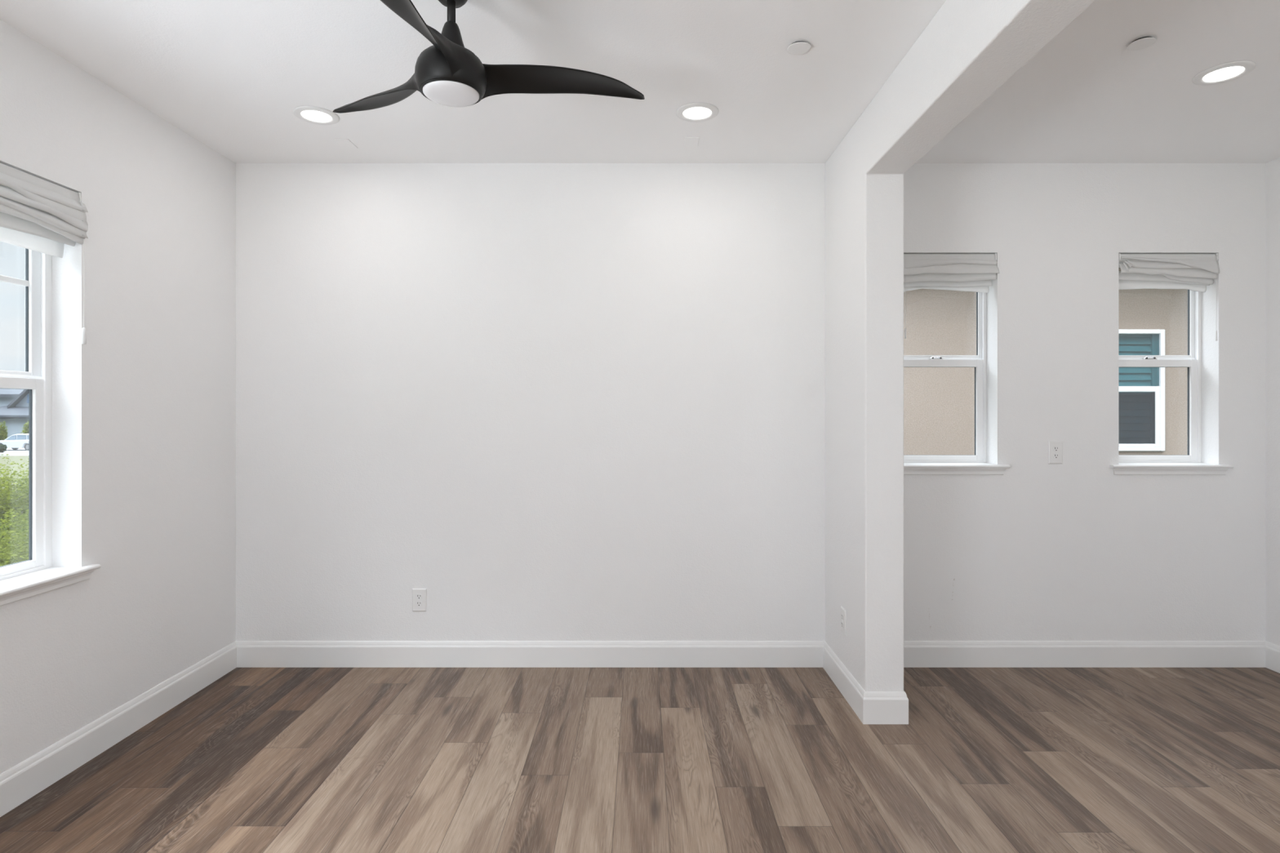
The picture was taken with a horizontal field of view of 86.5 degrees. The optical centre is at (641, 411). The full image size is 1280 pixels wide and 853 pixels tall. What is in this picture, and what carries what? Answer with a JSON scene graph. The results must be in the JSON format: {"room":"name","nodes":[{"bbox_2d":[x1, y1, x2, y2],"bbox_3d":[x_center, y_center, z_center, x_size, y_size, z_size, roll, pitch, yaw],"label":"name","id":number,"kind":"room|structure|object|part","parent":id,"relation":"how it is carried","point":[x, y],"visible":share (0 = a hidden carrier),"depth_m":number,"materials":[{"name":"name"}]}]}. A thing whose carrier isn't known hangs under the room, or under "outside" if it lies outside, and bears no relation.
{"room":"empty living room","nodes":[
{"label":"empty living room","id":0,"kind":"room"},
{"bbox_2d":[20,420,28,433],"bbox_3d":[-64.650,2.326,71.968,1.341,3.045,1.350,0,0,30],"label":"young tree","id":1,"kind":"object","parent":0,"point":[25,429],"visible":0.24,"depth_m":71.71,"materials":[{"name":"green plant"}]},
{"bbox_2d":[0,18,235,773],"bbox_3d":[-2.305,0.079,-0.650,0.200,2.858,8.700,0,0,0],"label":"wall","id":2,"kind":"structure","parent":0,"point":[144,411],"depth_m":2.91,"materials":[{"name":"paint"}]},
{"bbox_2d":[0,248,101,606],"bbox_3d":[-2.287,-0.098,1.651,0.236,1.532,2.165,0,0,0],"label":"window","id":3,"kind":"structure","parent":2,"relation":"in","point":[37,378],"depth_m":2.63,"materials":[{"name":"white plastic"}]},
{"bbox_3d":[-2.369,-0.482,1.651,0.037,0.739,2.049,0,0,0],"label":"sash","id":4,"kind":"part","parent":3,"relation":"part of","materials":[{"name":"white plastic"}]},
{"bbox_3d":[-2.341,0.237,1.651,0.028,0.728,2.001,0,0,0],"label":"sash","id":5,"kind":"part","parent":3,"relation":"part of","materials":[{"name":"white plastic"}]},
{"bbox_3d":[-2.362,-0.125,1.651,0.085,1.477,2.061,0,0,0],"label":"frame","id":6,"kind":"part","parent":3,"relation":"part of","materials":[{"name":"white plastic"}]},
{"bbox_2d":[0,162,88,344],"bbox_3d":[-2.225,-0.562,1.657,0.089,0.596,2.067,0,0,0],"label":"roman shade","id":7,"kind":"object","parent":3,"relation":"attached to","point":[37,214],"visible":1,"depth_m":2.50,"materials":[{"name":"white fabric"}]},
{"bbox_3d":[-2.193,-0.566,2.678,0.002,0.476,0.003,0,0,0],"label":"cord","id":8,"kind":"part","parent":7,"relation":"part of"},
{"bbox_3d":[-2.246,0.622,1.651,0.154,0.019,2.165,0,0,0],"label":"sill","id":9,"kind":"part","parent":3,"relation":"part of","materials":[{"name":"white wood"}]},
{"bbox_2d":[0,640,236,817],"bbox_3d":[-2.198,1.319,-0.650,0.014,0.140,8.700,0,0,0],"label":"baseboard","id":10,"kind":"structure","parent":2,"relation":"attached to","point":[23,781],"depth_m":2.78,"materials":[{"name":"white wood"}]},
{"bbox_2d":[0,667,1279,852],"bbox_3d":[0.590,1.389,-0.650,5.590,0.001,8.700,0,0,0],"label":"floor","id":11,"kind":"structure","parent":0,"point":[257,760],"depth_m":2.68,"materials":[{"name":"brown wood"}]},
{"bbox_2d":[0,0,1279,163],"bbox_3d":[0.596,-1.425,-1.750,6.002,0.150,11.300,0,0,0],"label":"ceiling","id":12,"kind":"structure","parent":0,"point":[232,75],"depth_m":2.71,"materials":[{"name":"paint"}]},
{"bbox_2d":[293,105,339,124],"bbox_3d":[-1.479,-1.345,3.100,0.192,0.008,0.192,0,0,0],"label":"recessed light","id":13,"kind":"object","parent":12,"relation":"in","point":[313,114],"visible":0.99,"depth_m":3.09,"materials":[{"name":"white plastic"}]},
{"bbox_2d":[333,138,357,148],"bbox_3d":[-1.486,-1.348,3.427,0.072,0.004,0.116,0,0,0],"label":"ceiling plate","id":14,"kind":"object","parent":12,"relation":"attached to","point":[344,143],"visible":1,"depth_m":3.42,"materials":[{"name":"paint"}]},
{"bbox_2d":[333,0,644,113],"bbox_3d":[-0.561,-1.163,1.985,1.147,0.375,1.054,0,0,0],"label":"ceiling fan","id":15,"kind":"object","parent":12,"relation":"hanging from","point":[446,73],"visible":1,"depth_m":2.14,"materials":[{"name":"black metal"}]},
{"bbox_3d":[-0.858,-1.054,2.327,0.639,0.123,0.139,0,0,44],"label":"fan blade","id":16,"kind":"part","parent":15,"relation":"part of","materials":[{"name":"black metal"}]},
{"bbox_3d":[-0.638,-1.054,1.784,0.139,0.123,0.639,0,0,14],"label":"fan blade","id":17,"kind":"part","parent":15,"relation":"part of","materials":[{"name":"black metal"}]},
{"bbox_3d":[-0.591,-0.985,2.119,0.171,0.019,0.171,0,0,0],"label":"light globe","id":18,"kind":"part","parent":15,"relation":"part of"},
{"bbox_3d":[-0.277,-1.054,2.246,0.639,0.123,0.139,0,0,-16],"label":"fan blade","id":19,"kind":"part","parent":15,"relation":"part of","materials":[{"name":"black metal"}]},
{"bbox_2d":[675,102,718,121],"bbox_3d":[0.253,-1.345,3.068,0.192,0.008,0.192,0,0,0],"label":"recessed light","id":20,"kind":"object","parent":12,"relation":"in","point":[699,111],"visible":1,"depth_m":3.06,"materials":[{"name":"white plastic"}]},
{"bbox_2d":[786,40,810,54],"bbox_3d":[0.583,-1.344,2.512,0.085,0.011,0.085,0,0,0],"label":"sprinkler cover","id":21,"kind":"object","parent":12,"relation":"attached to","point":[797,47],"visible":1,"depth_m":2.50,"materials":[{"name":"white plastic"}]},
{"bbox_2d":[1127,36,1156,50],"bbox_3d":[1.827,-1.344,2.482,0.085,0.011,0.085,0,0,0],"label":"sprinkler cover","id":22,"kind":"object","parent":12,"relation":"attached to","point":[1143,42],"visible":1,"depth_m":2.48,"materials":[{"name":"white plastic"}]},
{"bbox_2d":[1192,60,1255,84],"bbox_3d":[2.322,-1.345,2.713,0.192,0.008,0.192,0,0,0],"label":"recessed light","id":23,"kind":"object","parent":12,"relation":"in","point":[1226,72],"visible":1,"depth_m":2.70,"materials":[{"name":"white plastic"}]},
{"bbox_2d":[235,163,1265,640],"bbox_3d":[0.596,0.079,3.800,6.002,2.858,0.200,0,0,0],"label":"wall","id":24,"kind":"structure","parent":0,"point":[547,402],"depth_m":3.70,"materials":[{"name":"paint"}]},
{"bbox_2d":[412,588,426,611],"bbox_3d":[-1.205,1.026,3.696,0.077,0.124,0.009,0,0,0],"label":"wall outlet","id":25,"kind":"object","parent":24,"relation":"attached to","point":[419,595],"visible":1,"depth_m":3.69,"materials":[{"name":"white plastic"}]},
{"bbox_2d":[416,601,422,606],"bbox_3d":[-1.205,1.046,3.693,0.034,0.028,0.003,0,0,0],"label":"receptacle","id":26,"kind":"object","parent":25,"relation":"attached to","point":[418,603],"depth_m":3.69,"materials":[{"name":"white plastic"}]},
{"bbox_2d":[416,594,422,599],"bbox_3d":[-1.205,1.007,3.693,0.034,0.028,0.003,0,0,0],"label":"receptacle","id":27,"kind":"object","parent":25,"relation":"attached to","point":[418,596],"depth_m":3.69,"materials":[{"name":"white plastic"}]},
{"bbox_2d":[235,640,824,667],"bbox_3d":[-0.603,1.319,3.693,3.204,0.140,0.014,0,0,0],"label":"baseboard","id":28,"kind":"structure","parent":24,"relation":"attached to","point":[250,654],"depth_m":3.69,"materials":[{"name":"white wood"}]},
{"bbox_2d":[903,292,1010,475],"bbox_3d":[1.666,-0.259,3.782,0.648,1.208,0.236,0,0,0],"label":"window","id":29,"kind":"structure","parent":24,"relation":"in","point":[913,464],"depth_m":3.82,"materials":[{"name":"white plastic"}]},
{"bbox_3d":[1.666,-0.565,3.865,0.532,0.574,0.037,0,0,0],"label":"sash","id":30,"kind":"part","parent":29,"relation":"part of","materials":[{"name":"white plastic"}]},
{"bbox_3d":[1.666,-0.007,3.836,0.514,0.570,0.028,0,0,0],"label":"sash","id":31,"kind":"part","parent":29,"relation":"part of","materials":[{"name":"white plastic"}]},
{"bbox_2d":[903,253,999,338],"bbox_3d":[1.671,-0.628,3.723,0.545,0.464,0.079,0,0,0],"label":"roman shade","id":32,"kind":"object","parent":29,"relation":"attached to","point":[975,273],"visible":0.89,"depth_m":3.70,"materials":[{"name":"white fabric"}]},
{"bbox_3d":[1.666,0.298,3.741,0.648,0.019,0.154,0,0,0],"label":"sill","id":33,"kind":"part","parent":29,"relation":"part of","materials":[{"name":"white wood"}]},
{"bbox_2d":[1048,440,1062,463],"bbox_3d":[2.253,0.225,3.696,0.077,0.124,0.009,0,0,0],"label":"wall outlet","id":34,"kind":"object","parent":24,"relation":"attached to","point":[1055,447],"visible":1,"depth_m":3.69,"materials":[{"name":"white plastic"}]},
{"bbox_2d":[1053,453,1059,458],"bbox_3d":[2.253,0.244,3.693,0.034,0.028,0.003,0,0,0],"label":"receptacle","id":35,"kind":"object","parent":34,"relation":"attached to","point":[1055,455],"depth_m":3.69,"materials":[{"name":"white plastic"}]},
{"bbox_2d":[1053,446,1059,451],"bbox_3d":[2.253,0.205,3.693,0.034,0.028,0.003,0,0,0],"label":"receptacle","id":36,"kind":"object","parent":34,"relation":"attached to","point":[1055,448],"depth_m":3.69,"materials":[{"name":"white plastic"}]},
{"bbox_2d":[903,640,1265,667],"bbox_3d":[2.284,1.319,3.693,2.225,0.140,0.014,0,0,0],"label":"baseboard","id":37,"kind":"structure","parent":24,"relation":"attached to","point":[917,654],"depth_m":3.69,"materials":[{"name":"white wood"}]},
{"bbox_2d":[1109,261,1234,475],"bbox_3d":[2.870,-0.259,3.782,0.648,1.208,0.236,0,0,0],"label":"window","id":38,"kind":"structure","parent":24,"relation":"in","point":[1190,464],"depth_m":3.82,"materials":[{"name":"white plastic"}]},
{"bbox_3d":[2.870,-0.565,3.865,0.532,0.574,0.037,0,0,0],"label":"sash","id":39,"kind":"part","parent":38,"relation":"part of","materials":[{"name":"white plastic"}]},
{"bbox_3d":[2.870,-0.007,3.836,0.514,0.570,0.028,0,0,0],"label":"sash","id":40,"kind":"part","parent":38,"relation":"part of","materials":[{"name":"white plastic"}]},
{"bbox_3d":[2.870,-0.287,3.857,0.544,1.154,0.085,0,0,0],"label":"frame","id":41,"kind":"part","parent":38,"relation":"part of","materials":[{"name":"white plastic"}]},
{"bbox_2d":[1118,253,1219,341],"bbox_3d":[2.870,-0.621,3.719,0.536,0.476,0.083,0,0,0],"label":"roman shade","id":42,"kind":"object","parent":38,"relation":"attached to","point":[1193,272],"visible":0.98,"depth_m":3.70,"materials":[{"name":"white fabric"}]},
{"bbox_3d":[2.870,0.298,3.741,0.648,0.019,0.154,0,0,0],"label":"sill","id":43,"kind":"part","parent":38,"relation":"part of","materials":[{"name":"white wood"}]},
{"bbox_2d":[825,0,1095,691],"bbox_3d":[1.085,0.019,-0.650,0.173,2.738,8.700,0,0,0],"label":"wall partition","id":44,"kind":"structure","parent":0,"point":[969,49],"depth_m":3.03,"materials":[{"name":"paint"}]},
{"bbox_2d":[840,605,846,635],"bbox_3d":[0.995,1.032,3.352,0.009,0.124,0.077,0,0,0],"label":"wall outlet","id":45,"kind":"object","parent":44,"relation":"attached to","point":[843,612],"visible":1,"depth_m":3.33,"materials":[{"name":"white plastic"}]},
{"bbox_2d":[822,640,908,724],"bbox_3d":[1.085,1.319,3.358,0.201,0.140,0.684,0,0,0],"label":"baseboard","id":46,"kind":"structure","parent":44,"relation":"attached to","point":[870,707],"depth_m":3.02,"materials":[{"name":"white wood"}]},
{"bbox_2d":[1265,157,1279,645],"bbox_3d":[3.497,0.079,-0.650,0.200,2.858,8.700,0,0,0],"label":"wall","id":47,"kind":"structure","parent":0,"point":[1272,168],"depth_m":3.66,"materials":[{"name":"paint"}]},
{"bbox_2d":[1265,640,1279,673],"bbox_3d":[3.390,1.319,-0.650,0.014,0.140,8.700,0,0,0],"label":"baseboard","id":48,"kind":"structure","parent":47,"relation":"attached to","point":[1272,651],"depth_m":3.65,"materials":[{"name":"white wood"}]},
{"label":"outside","id":49,"kind":"structure","parent":0,"visible":0},
{"bbox_2d":[0,456,28,504],"bbox_3d":[-50.000,3.989,70.000,220.000,0.300,260.000,0,0,0],"label":"ground","id":50,"kind":"structure","parent":49,"point":[16,460],"depth_m":47.98,"materials":[{"name":"green plant"}]},
{"bbox_2d":[0,421,8,440],"bbox_3d":[-69.656,2.444,74.122,1.282,2.808,1.195,0,0,0],"label":"young tree","id":51,"kind":"object","parent":50,"relation":"on","point":[3,435],"visible":0.91,"depth_m":74.03,"materials":[{"name":"green plant"}]},
{"bbox_2d":[0,444,8,453],"bbox_3d":[-56.754,3.336,59.967,1.445,1.037,1.356,0,0,0],"label":"shrub","id":52,"kind":"object","parent":50,"relation":"on","point":[2,448],"visible":1,"depth_m":60.06,"materials":[{"name":"green plant"}]},
{"bbox_2d":[0,453,28,557],"bbox_3d":[-10.810,2.229,12.039,2.842,3.244,2.413,0,0,33],"label":"shrub","id":53,"kind":"object","parent":50,"relation":"on","point":[9,500],"visible":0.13,"depth_m":11.31,"materials":[{"name":"green plant"}]},
{"bbox_2d":[0,508,28,566],"bbox_3d":[-8.259,2.499,9.196,1.761,2.707,1.452,0,0,0],"label":"shrub","id":54,"kind":"object","parent":50,"relation":"on","point":[20,552],"visible":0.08,"depth_m":8.98,"materials":[{"name":"green plant"}]},
{"bbox_2d":[0,388,28,437],"bbox_3d":[-75.965,0.082,87.925,22.304,7.512,17.350,0,0,0],"label":"house","id":55,"kind":"structure","parent":50,"relation":"on","point":[14,403],"depth_m":82.08,"materials":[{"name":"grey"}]},
{"bbox_2d":[903,268,1187,454],"bbox_3d":[4.000,0.114,8.225,10.800,7.450,4.950,0,0,0],"label":"house","id":56,"kind":"structure","parent":50,"relation":"on","point":[939,402],"depth_m":6.20,"materials":[{"name":"beige paint"}]},
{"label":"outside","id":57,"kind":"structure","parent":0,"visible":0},
{"bbox_2d":[0,448,28,456],"bbox_3d":[-65.000,3.823,65.529,90.000,0.030,14.031,0,0,0],"label":"driveway","id":58,"kind":"structure","parent":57,"point":[20,451],"depth_m":62.64,"materials":[{"name":"concrete"}]},
{"bbox_2d":[0,433,28,450],"bbox_3d":[-60.639,3.009,66.628,4.657,1.600,1.830,0,0,0],"label":"car","id":59,"kind":"object","parent":58,"relation":"on","point":[15,442],"visible":0.48,"depth_m":65.73,"materials":[{"name":"white paint"}]}
]}

